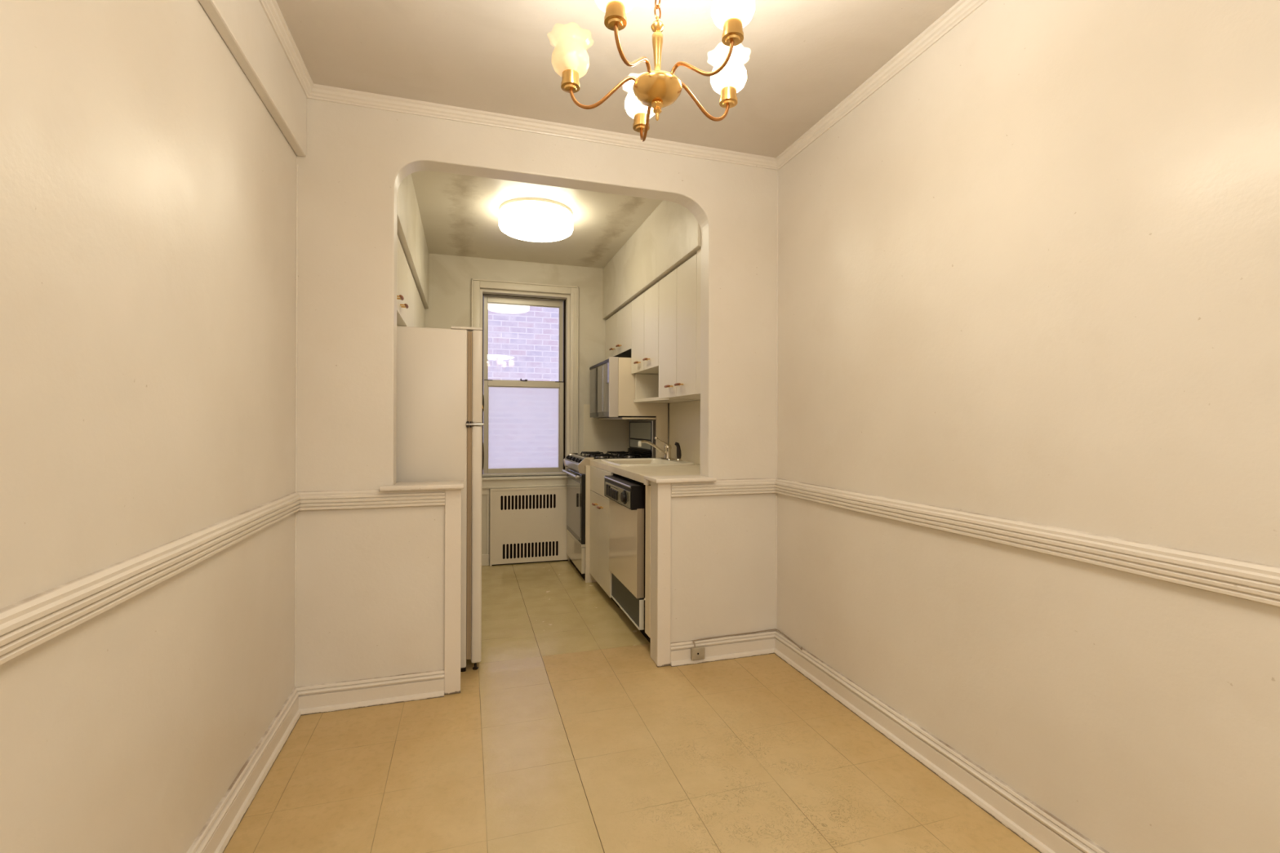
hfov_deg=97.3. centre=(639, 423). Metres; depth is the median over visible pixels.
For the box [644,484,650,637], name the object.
filler panel
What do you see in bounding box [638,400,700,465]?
wall
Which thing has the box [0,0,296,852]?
wall
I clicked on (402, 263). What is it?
upper cabinet
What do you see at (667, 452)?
faucet
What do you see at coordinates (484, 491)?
trim panel
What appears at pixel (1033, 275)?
wall
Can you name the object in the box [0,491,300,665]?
trim
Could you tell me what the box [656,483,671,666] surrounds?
trim
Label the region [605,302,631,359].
upper cabinet
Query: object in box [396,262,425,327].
upper cabinet
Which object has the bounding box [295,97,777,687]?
wall
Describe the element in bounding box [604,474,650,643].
dishwasher
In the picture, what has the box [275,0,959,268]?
ceiling
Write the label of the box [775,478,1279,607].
trim
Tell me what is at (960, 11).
crown molding
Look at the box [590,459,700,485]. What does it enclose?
countertop
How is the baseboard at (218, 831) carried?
attached to the wall at (148, 188)
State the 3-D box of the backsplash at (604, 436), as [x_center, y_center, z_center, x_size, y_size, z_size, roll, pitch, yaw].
[-0.260,0.064,5.089,0.503,0.475,0.007,0,0,-17]
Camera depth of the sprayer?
3.94 m
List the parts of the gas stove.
door handle, door glass, control panel, oven door, door sill, drawer, mirror panel, mirror panel, guard panel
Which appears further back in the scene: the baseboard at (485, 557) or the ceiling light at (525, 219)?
the baseboard at (485, 557)
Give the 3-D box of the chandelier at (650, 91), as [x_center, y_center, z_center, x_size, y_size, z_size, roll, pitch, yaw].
[0.044,-1.072,1.406,0.528,0.649,0.534,0,0,-17]
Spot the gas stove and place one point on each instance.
(639, 430)
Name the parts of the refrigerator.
fridge door, freezer door, handle, handle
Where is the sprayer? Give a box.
[674,442,682,461]
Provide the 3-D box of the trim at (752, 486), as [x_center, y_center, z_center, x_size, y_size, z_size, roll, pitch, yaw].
[0.443,0.326,2.894,0.604,0.080,0.026,0,0,-17]
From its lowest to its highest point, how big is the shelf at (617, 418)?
0.014 m
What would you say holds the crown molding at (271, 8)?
attached to the wall at (148, 188)
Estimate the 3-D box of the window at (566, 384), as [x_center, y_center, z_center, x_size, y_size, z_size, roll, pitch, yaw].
[-0.979,-0.333,4.947,0.966,1.763,0.207,0,0,-17]
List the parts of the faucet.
spout, lever, plate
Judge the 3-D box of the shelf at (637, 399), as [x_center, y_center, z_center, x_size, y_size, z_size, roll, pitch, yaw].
[0.180,-0.172,4.019,0.305,0.022,0.623,0,0,-17]
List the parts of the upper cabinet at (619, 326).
door, door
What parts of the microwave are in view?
door glass, door frame, control panel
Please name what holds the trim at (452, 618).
attached to the wall at (371, 582)
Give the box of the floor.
[223,560,1039,852]
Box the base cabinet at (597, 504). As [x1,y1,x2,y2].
[585,465,619,608]
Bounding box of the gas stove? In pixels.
[561,420,656,581]
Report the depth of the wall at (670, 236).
3.76 m
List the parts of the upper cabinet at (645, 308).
door, door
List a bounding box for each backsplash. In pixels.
[583,404,632,453]
[669,400,700,464]
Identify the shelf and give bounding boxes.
[598,417,656,420]
[633,396,700,403]
[635,373,658,399]
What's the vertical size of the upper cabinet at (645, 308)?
0.780 m
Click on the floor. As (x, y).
(566, 735)
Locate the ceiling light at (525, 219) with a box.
[498,197,573,242]
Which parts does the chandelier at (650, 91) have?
lamp shade, arm, lamp shade, arm, lamp shade, arm, arm, arm, lamp shade, lamp shade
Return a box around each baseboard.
[186,687,301,852]
[295,669,444,715]
[481,554,488,565]
[670,630,776,666]
[773,630,1109,852]
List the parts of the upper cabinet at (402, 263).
door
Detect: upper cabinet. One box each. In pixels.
[396,236,408,325]
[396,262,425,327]
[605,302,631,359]
[631,281,700,403]
[658,248,701,399]
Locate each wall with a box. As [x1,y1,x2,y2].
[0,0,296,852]
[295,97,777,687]
[397,173,428,308]
[424,253,607,564]
[602,200,701,319]
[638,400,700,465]
[777,0,1279,852]
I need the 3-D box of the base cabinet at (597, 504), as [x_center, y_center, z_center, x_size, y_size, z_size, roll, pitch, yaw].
[-0.022,0.760,4.053,0.634,0.885,0.654,0,0,-17]
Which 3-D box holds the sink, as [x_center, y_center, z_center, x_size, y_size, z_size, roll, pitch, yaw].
[0.041,0.353,3.978,0.522,0.186,0.630,0,0,-17]
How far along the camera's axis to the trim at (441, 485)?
2.45 m
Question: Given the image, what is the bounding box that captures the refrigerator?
[395,325,484,671]
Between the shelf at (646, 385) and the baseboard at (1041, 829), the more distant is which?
the shelf at (646, 385)
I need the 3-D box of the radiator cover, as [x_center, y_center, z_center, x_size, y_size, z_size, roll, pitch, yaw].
[-0.942,0.874,4.852,0.677,0.650,0.034,0,0,-17]
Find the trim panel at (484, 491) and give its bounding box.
[481,488,488,554]
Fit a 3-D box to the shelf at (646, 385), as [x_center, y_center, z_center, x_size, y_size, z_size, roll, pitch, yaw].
[0.102,-0.281,4.312,0.283,0.195,0.018,0,0,-17]
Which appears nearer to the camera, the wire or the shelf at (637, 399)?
the wire
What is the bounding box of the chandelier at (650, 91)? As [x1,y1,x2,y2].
[546,0,755,142]
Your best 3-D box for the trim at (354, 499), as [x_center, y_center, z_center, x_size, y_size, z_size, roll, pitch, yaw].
[-1.143,0.321,2.407,0.586,0.080,0.026,0,0,-17]
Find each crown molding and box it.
[258,0,313,97]
[307,84,777,170]
[775,0,986,169]
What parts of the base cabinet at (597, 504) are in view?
panel, door, drawer, door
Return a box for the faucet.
[638,436,675,459]
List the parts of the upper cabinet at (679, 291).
door, door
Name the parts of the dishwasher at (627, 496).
door, access panel, panel frame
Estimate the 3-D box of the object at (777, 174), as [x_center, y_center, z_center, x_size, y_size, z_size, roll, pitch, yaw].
[0.728,-0.115,2.994,0.010,2.420,0.010,0,0,20]
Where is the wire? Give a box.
[692,628,802,650]
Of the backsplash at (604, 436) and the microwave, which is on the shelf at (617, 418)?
the microwave
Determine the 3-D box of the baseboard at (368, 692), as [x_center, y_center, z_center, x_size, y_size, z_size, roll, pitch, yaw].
[-1.145,1.144,2.404,0.586,0.108,0.031,0,0,-17]
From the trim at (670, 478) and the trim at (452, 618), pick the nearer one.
the trim at (452, 618)
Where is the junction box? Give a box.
[690,645,704,660]
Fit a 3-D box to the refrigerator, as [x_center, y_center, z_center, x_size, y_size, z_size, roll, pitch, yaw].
[-1.179,0.364,2.980,0.700,1.668,0.731,0,0,-17]
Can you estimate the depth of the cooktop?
4.48 m
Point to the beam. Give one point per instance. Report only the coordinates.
(244, 26)
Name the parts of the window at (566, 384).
sash, sash, sill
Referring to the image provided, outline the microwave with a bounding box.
[589,356,656,417]
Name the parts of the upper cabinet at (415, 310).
door, door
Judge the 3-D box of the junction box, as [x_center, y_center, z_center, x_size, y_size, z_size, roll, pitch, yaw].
[0.290,1.151,2.829,0.070,0.060,0.026,0,0,-17]
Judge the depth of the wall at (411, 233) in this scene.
3.31 m
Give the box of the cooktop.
[576,453,648,459]
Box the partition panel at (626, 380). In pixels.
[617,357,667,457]
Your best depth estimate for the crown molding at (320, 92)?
2.59 m
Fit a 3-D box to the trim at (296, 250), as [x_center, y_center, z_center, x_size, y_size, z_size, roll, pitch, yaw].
[-1.423,0.007,2.333,0.010,2.160,0.010,0,0,-17]
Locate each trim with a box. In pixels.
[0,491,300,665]
[294,164,297,687]
[296,489,444,511]
[379,480,464,491]
[444,488,461,694]
[645,475,716,483]
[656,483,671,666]
[671,478,776,497]
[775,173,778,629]
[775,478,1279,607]
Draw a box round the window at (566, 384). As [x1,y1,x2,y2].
[471,278,578,488]
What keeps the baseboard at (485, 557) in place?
attached to the wall at (450, 277)
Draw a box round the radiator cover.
[489,486,569,566]
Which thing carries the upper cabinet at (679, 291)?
attached to the wall at (698, 400)
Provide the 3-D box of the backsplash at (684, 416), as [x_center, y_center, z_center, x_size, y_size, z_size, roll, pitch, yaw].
[0.426,0.057,3.724,0.005,0.433,1.341,0,0,-17]
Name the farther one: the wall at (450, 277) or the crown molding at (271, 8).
the wall at (450, 277)
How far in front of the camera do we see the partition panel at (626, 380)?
4.29 m
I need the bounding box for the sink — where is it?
[601,457,694,475]
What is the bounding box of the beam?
[198,0,306,156]

